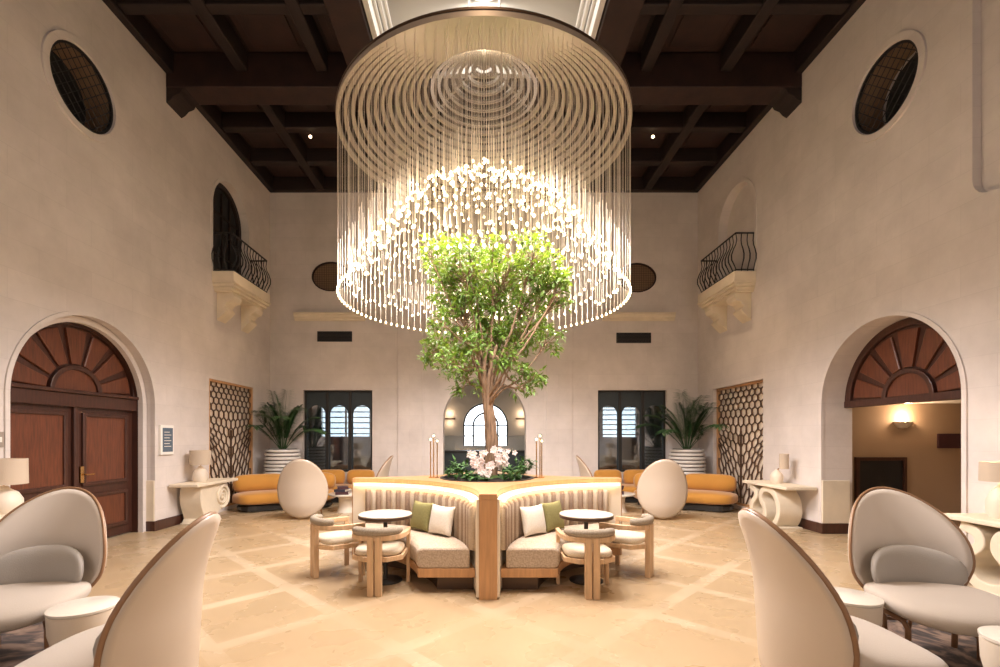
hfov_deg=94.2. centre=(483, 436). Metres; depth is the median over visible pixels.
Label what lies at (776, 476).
table lamp
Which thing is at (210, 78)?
beam
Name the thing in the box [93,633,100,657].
lumbar cushion
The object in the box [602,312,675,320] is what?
trim
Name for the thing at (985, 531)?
console table
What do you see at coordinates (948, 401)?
ceiling
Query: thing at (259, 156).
trim
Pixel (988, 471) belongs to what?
table lamp
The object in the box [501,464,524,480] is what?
leafy plant
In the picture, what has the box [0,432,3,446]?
wall switch
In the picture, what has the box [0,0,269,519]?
wall
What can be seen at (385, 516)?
bistro table
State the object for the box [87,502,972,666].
floor
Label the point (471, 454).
orchid
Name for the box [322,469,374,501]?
curved sofa
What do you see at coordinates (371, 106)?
trim
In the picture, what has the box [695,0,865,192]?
beam
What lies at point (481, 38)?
chandelier
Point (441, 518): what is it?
throw pillow
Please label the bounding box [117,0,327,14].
trim
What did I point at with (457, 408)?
wall
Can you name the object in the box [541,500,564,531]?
throw pillow
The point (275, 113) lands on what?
beam
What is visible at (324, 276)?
window
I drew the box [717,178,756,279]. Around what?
trim
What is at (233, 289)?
balcony
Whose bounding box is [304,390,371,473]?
window
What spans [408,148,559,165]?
trim
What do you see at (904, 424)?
wall sconce
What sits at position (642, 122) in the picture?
trim
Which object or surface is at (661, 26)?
trim
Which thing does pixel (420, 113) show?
trim
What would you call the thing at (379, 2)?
trim
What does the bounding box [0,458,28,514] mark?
table lamp
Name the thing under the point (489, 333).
indoor tree
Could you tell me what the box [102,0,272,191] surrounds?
trim
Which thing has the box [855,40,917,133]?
window
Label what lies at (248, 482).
cushion
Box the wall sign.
[937,434,960,447]
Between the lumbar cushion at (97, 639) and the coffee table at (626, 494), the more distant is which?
the coffee table at (626, 494)
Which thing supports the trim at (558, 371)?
attached to the wall at (303, 226)
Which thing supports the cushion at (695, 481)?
on the curved sofa at (706, 492)
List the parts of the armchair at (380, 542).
leg, leg, leg, seat, seat frame, arm rail, leg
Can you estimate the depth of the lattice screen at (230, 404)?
10.36 m
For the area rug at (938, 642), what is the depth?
3.57 m
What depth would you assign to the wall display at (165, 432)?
8.11 m
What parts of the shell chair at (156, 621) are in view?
seat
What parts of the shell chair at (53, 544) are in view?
seat, leg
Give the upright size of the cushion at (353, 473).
0.440 m
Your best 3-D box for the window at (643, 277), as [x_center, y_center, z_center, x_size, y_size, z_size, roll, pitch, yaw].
[4.020,-4.180,12.220,1.010,0.780,0.100,0,0,0]
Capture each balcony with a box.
[211,232,270,332]
[697,232,756,332]
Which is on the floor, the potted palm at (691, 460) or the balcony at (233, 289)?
the potted palm at (691, 460)
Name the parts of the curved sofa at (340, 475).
seat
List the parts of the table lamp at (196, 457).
lamp shade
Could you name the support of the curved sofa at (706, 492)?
on the floor
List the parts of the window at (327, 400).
arched sash, arched sash, arched sash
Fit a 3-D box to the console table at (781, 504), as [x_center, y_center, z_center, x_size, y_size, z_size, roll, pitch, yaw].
[5.315,1.220,8.420,0.520,0.760,1.320,0,0,0]
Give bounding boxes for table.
[44,596,119,646]
[168,478,237,524]
[328,491,351,512]
[358,509,411,585]
[559,509,613,584]
[622,491,635,512]
[743,480,816,528]
[834,587,883,626]
[943,513,999,595]
[977,626,999,666]
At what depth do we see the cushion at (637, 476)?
10.76 m
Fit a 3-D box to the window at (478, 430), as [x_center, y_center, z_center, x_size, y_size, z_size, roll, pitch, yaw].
[0.050,-0.450,16.175,1.700,1.599,0.030,0,0,0]
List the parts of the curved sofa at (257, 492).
seat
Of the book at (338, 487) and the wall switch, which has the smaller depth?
the wall switch
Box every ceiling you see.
[143,0,824,175]
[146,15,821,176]
[362,0,605,77]
[922,400,960,402]
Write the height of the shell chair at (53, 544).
1.170 m
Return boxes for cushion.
[0,545,83,584]
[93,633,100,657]
[232,473,279,492]
[322,469,345,483]
[323,472,335,488]
[347,469,374,483]
[593,469,621,477]
[623,469,644,483]
[634,473,641,487]
[685,473,736,491]
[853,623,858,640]
[871,545,968,585]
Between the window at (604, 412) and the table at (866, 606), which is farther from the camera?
the window at (604, 412)
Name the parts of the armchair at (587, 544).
leg, arm rail, seat, seat frame, leg, leg, leg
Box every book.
[334,488,350,491]
[335,491,348,494]
[337,486,347,489]
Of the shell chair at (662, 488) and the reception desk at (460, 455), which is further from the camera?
the reception desk at (460, 455)
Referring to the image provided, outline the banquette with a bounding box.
[352,471,621,599]
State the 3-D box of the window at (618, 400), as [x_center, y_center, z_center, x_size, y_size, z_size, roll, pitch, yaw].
[3.895,-0.135,12.260,1.870,2.190,0.220,0,0,0]
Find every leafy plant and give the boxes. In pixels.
[443,454,469,479]
[458,469,477,480]
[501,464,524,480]
[505,455,537,479]
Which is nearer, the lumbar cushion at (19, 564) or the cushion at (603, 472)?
the lumbar cushion at (19, 564)
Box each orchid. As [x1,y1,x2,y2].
[467,450,490,479]
[473,461,498,480]
[490,445,517,479]
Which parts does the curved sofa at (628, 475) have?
seat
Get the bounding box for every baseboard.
[146,520,158,530]
[158,514,183,529]
[798,518,816,531]
[817,522,848,533]
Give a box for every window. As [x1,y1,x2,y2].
[50,40,112,133]
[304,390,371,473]
[312,262,348,290]
[323,405,368,435]
[465,405,505,445]
[598,390,664,473]
[603,408,634,436]
[618,263,655,291]
[844,317,960,407]
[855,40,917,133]
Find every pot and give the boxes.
[263,448,300,473]
[669,448,705,474]
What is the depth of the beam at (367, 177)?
9.97 m
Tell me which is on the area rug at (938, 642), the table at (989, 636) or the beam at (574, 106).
the table at (989, 636)
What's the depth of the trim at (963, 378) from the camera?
5.78 m
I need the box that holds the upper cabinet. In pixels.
[854,457,906,502]
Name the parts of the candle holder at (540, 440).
rod, rod, rod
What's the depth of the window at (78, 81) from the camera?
6.74 m
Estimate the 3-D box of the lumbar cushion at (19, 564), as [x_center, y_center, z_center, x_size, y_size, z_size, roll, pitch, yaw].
[-3.440,1.032,3.629,0.660,0.343,0.237,0,0,-9]
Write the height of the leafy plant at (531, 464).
0.344 m
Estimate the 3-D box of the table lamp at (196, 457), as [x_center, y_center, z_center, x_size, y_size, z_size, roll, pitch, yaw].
[-5.330,0.545,8.720,0.360,0.590,0.360,0,0,0]
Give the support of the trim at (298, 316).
attached to the wall at (303, 226)
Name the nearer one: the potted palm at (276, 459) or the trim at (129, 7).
the trim at (129, 7)
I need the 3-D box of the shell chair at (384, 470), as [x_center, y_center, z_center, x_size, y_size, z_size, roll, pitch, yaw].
[-2.602,1.014,10.815,0.980,1.177,0.892,0,0,5]
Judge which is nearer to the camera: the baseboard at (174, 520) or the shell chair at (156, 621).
the shell chair at (156, 621)
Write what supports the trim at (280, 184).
attached to the wall at (303, 226)
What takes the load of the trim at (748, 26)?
attached to the ceiling at (315, 17)
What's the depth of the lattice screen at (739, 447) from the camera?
10.34 m
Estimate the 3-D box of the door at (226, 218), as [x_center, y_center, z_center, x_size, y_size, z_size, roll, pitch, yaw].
[-5.830,-4.507,10.315,0.100,2.154,1.470,0,0,0]
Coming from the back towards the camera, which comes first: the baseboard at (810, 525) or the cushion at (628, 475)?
the cushion at (628, 475)
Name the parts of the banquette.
post, seat, panel, seat, backrest, post, backrest, panel, seat, seat, post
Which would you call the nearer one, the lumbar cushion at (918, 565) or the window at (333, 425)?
the lumbar cushion at (918, 565)
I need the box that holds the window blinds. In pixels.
[603,409,635,434]
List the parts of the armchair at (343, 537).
leg, leg, seat frame, seat, arm rail, leg, leg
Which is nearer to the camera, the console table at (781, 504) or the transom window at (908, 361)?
the transom window at (908, 361)
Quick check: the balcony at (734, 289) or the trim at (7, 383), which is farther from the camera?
the balcony at (734, 289)
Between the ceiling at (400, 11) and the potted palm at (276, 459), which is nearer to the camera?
the ceiling at (400, 11)
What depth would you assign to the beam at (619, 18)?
7.01 m
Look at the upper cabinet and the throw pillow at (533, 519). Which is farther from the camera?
the upper cabinet
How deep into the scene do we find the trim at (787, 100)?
8.33 m
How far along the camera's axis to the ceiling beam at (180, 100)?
8.33 m
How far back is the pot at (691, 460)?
11.00 m
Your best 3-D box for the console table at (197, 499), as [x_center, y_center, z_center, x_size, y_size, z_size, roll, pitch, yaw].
[-5.315,1.220,8.870,0.520,0.760,1.360,0,0,0]
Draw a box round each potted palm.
[245,389,330,473]
[634,389,728,474]
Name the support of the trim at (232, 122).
attached to the wall at (118, 230)
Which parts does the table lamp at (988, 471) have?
lamp shade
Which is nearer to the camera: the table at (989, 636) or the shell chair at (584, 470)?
the table at (989, 636)
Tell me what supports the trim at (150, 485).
attached to the wall at (118, 230)
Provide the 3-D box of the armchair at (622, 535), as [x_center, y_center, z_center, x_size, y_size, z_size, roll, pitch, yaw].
[1.714,1.257,5.460,0.534,0.686,0.584,0,0,36]
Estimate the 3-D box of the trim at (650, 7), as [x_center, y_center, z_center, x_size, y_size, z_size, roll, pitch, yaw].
[3.630,-6.610,7.000,3.680,0.340,0.180,0,0,0]
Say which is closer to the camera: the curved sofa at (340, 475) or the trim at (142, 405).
the trim at (142, 405)
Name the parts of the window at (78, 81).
pane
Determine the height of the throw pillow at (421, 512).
0.351 m
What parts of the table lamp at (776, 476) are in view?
lamp shade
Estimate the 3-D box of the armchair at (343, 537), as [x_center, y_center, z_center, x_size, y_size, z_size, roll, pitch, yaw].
[-1.754,1.257,5.440,0.534,0.686,0.584,0,0,-36]
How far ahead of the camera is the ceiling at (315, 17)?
8.18 m
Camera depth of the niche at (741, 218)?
10.43 m
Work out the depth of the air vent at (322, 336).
12.16 m
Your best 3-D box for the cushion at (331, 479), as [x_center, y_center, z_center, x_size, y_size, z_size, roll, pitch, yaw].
[-4.003,1.040,10.793,1.086,0.440,0.472,0,0,-22]
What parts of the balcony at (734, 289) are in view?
moulding, railing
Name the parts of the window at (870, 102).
pane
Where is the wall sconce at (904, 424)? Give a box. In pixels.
[893,421,912,428]
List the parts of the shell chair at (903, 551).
leg, leg, seat, leg, leg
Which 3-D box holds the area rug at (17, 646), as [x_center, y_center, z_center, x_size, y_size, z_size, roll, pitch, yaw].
[-3.835,1.592,2.325,2.230,0.016,3.450,0,0,0]
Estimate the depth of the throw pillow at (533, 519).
5.32 m
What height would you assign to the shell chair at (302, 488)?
1.184 m
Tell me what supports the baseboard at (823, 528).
attached to the wall at (850, 232)
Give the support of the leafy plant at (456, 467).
on the banquette
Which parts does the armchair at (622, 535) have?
leg, leg, arm rail, seat frame, seat, leg, leg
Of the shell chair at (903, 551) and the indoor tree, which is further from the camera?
the indoor tree
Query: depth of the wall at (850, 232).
7.14 m
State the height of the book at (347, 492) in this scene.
0.060 m
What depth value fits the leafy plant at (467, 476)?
6.01 m
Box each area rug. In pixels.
[0,622,43,666]
[886,614,982,666]
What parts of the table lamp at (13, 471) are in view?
lamp shade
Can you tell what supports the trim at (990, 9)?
attached to the wall at (850, 232)
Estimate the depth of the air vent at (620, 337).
12.16 m
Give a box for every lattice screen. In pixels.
[209,378,252,506]
[716,380,762,507]
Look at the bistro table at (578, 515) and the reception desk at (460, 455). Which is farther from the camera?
the reception desk at (460, 455)
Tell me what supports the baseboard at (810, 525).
attached to the wall at (850, 232)
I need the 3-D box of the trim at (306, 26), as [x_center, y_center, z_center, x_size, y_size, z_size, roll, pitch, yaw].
[-2.850,-6.600,6.410,0.200,0.360,3.500,0,0,0]
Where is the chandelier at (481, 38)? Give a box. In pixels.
[335,6,632,333]
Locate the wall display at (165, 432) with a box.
[158,425,173,454]
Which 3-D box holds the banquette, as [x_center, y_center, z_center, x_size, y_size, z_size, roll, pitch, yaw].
[0.040,1.075,6.380,3.318,1.050,3.318,0,0,45]
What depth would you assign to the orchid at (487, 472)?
5.96 m
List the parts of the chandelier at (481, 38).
bulb, bulb, bulb, bulb, bulb, bulb, bulb, bulb, bulb, bulb, bulb, bulb, bulb, bulb, bulb, bulb, bulb, bulb, bulb, bulb, bulb, bulb, bulb, bulb, bulb, bulb, bulb, bulb, bulb, bulb, bulb, bulb, bulb, bulb, bulb, bulb, bulb, bulb, bulb, bulb, bulb, bulb, bulb, bulb, bulb, bulb, bulb, bulb, bulb, bulb, bulb, bulb, bulb, bulb, bulb, bulb, bulb, bulb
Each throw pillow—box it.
[410,500,433,531]
[428,504,454,536]
[520,504,546,536]
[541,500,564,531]
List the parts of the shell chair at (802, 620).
seat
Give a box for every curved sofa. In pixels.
[232,472,335,511]
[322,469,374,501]
[593,469,644,501]
[634,473,737,511]
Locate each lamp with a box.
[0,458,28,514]
[189,450,210,481]
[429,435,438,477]
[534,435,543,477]
[770,454,788,483]
[978,461,999,518]
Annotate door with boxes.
[10,322,138,537]
[213,183,240,273]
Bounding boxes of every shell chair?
[0,487,106,649]
[14,511,220,666]
[277,459,327,517]
[350,455,392,490]
[575,455,592,476]
[637,459,687,518]
[738,508,948,666]
[848,487,999,661]
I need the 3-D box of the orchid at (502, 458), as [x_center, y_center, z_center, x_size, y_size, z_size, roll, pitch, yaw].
[0.230,0.344,6.177,0.394,0.474,0.361,0,0,22]
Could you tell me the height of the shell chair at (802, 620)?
1.177 m
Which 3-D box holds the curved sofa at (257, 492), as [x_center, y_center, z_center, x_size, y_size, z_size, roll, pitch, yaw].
[-4.425,1.204,10.380,2.156,0.752,0.927,0,0,-22]
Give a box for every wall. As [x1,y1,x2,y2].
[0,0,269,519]
[270,193,697,483]
[309,381,660,468]
[698,0,999,544]
[852,403,960,525]
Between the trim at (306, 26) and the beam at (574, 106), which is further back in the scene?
the beam at (574, 106)
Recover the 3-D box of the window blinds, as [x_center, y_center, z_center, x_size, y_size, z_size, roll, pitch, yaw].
[4.675,-0.510,16.060,1.150,1.020,0.060,0,0,0]
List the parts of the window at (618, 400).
arched sash, arched sash, arched sash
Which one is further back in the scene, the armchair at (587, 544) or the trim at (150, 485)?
the trim at (150, 485)
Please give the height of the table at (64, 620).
0.430 m
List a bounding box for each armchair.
[310,514,364,578]
[352,526,410,596]
[556,528,614,599]
[599,514,653,577]
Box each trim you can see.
[4,311,156,520]
[30,316,146,531]
[41,30,120,142]
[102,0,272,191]
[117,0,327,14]
[146,481,154,520]
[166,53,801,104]
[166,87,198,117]
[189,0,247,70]
[211,178,249,279]
[222,112,377,132]
[251,148,408,165]
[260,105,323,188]
[269,176,698,192]
[284,0,326,70]
[293,312,364,320]
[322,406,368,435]
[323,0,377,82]
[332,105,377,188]
[370,105,413,188]
[372,0,595,33]
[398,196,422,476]
[401,112,566,132]
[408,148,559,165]
[546,194,571,475]
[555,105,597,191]
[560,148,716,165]
[569,112,745,132]
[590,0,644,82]
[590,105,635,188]
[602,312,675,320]
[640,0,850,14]
[641,0,683,70]
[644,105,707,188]
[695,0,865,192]
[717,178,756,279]
[720,0,778,70]
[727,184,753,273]
[769,87,801,117]
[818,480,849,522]
[819,311,967,538]
[847,30,926,142]
[981,0,999,191]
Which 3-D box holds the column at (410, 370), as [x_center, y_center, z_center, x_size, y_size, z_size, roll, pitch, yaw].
[-1.930,-2.375,12.158,0.660,7.950,0.045,0,0,0]
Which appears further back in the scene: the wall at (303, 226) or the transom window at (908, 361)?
the wall at (303, 226)
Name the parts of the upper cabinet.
door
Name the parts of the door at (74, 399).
fan panel, panel, fan panel, panel moulding, fan panel, fan panel, handle, fan panel, frame, panel moulding, panel, fan panel, panel moulding, panel, fan panel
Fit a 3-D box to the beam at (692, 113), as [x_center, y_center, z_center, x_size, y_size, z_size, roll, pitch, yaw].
[4.250,-6.600,10.340,0.200,0.360,3.420,0,0,0]
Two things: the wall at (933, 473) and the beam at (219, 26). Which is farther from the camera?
the wall at (933, 473)
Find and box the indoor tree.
[416,228,575,477]
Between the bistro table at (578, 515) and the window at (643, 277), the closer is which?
the bistro table at (578, 515)
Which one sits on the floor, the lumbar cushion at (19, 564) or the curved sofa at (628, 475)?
the curved sofa at (628, 475)
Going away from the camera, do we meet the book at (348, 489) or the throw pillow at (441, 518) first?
the throw pillow at (441, 518)
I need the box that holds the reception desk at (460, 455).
[445,450,524,473]
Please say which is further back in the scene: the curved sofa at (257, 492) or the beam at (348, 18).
the curved sofa at (257, 492)
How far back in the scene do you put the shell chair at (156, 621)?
2.42 m
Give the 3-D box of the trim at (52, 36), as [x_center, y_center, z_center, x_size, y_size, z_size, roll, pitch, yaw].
[-5.605,-4.870,6.500,0.050,1.260,1.260,0,0,0]
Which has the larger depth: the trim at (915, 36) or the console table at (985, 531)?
the trim at (915, 36)
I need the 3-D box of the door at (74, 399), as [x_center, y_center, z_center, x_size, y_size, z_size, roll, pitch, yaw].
[-5.877,-0.059,6.680,0.185,3.319,2.420,0,0,0]
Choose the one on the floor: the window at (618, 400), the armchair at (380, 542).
the armchair at (380, 542)
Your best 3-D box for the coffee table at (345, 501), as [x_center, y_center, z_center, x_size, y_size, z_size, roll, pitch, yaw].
[-2.950,1.400,9.950,0.740,0.400,0.740,0,0,0]
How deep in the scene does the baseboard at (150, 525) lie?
7.86 m
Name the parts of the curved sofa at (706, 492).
seat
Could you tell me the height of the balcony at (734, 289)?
1.791 m
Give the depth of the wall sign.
8.27 m
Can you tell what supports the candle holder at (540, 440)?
on the banquette
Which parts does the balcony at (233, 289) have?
railing, moulding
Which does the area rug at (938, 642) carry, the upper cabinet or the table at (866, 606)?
the table at (866, 606)
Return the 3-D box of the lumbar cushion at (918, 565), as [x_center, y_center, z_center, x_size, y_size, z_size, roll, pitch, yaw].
[3.324,1.032,3.630,0.660,0.343,0.237,0,0,6]
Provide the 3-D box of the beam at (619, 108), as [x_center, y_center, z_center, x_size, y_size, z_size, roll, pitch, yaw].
[2.850,-6.600,10.340,0.200,0.360,3.420,0,0,0]
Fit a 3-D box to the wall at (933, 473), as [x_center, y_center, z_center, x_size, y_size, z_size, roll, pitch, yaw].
[7.755,0.475,8.400,3.290,2.350,0.200,0,0,0]
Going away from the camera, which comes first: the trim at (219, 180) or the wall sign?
the wall sign
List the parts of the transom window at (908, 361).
fan panel, fan panel, fan panel, fan panel, fan panel, fan panel, fan panel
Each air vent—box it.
[317,331,351,341]
[616,333,650,342]

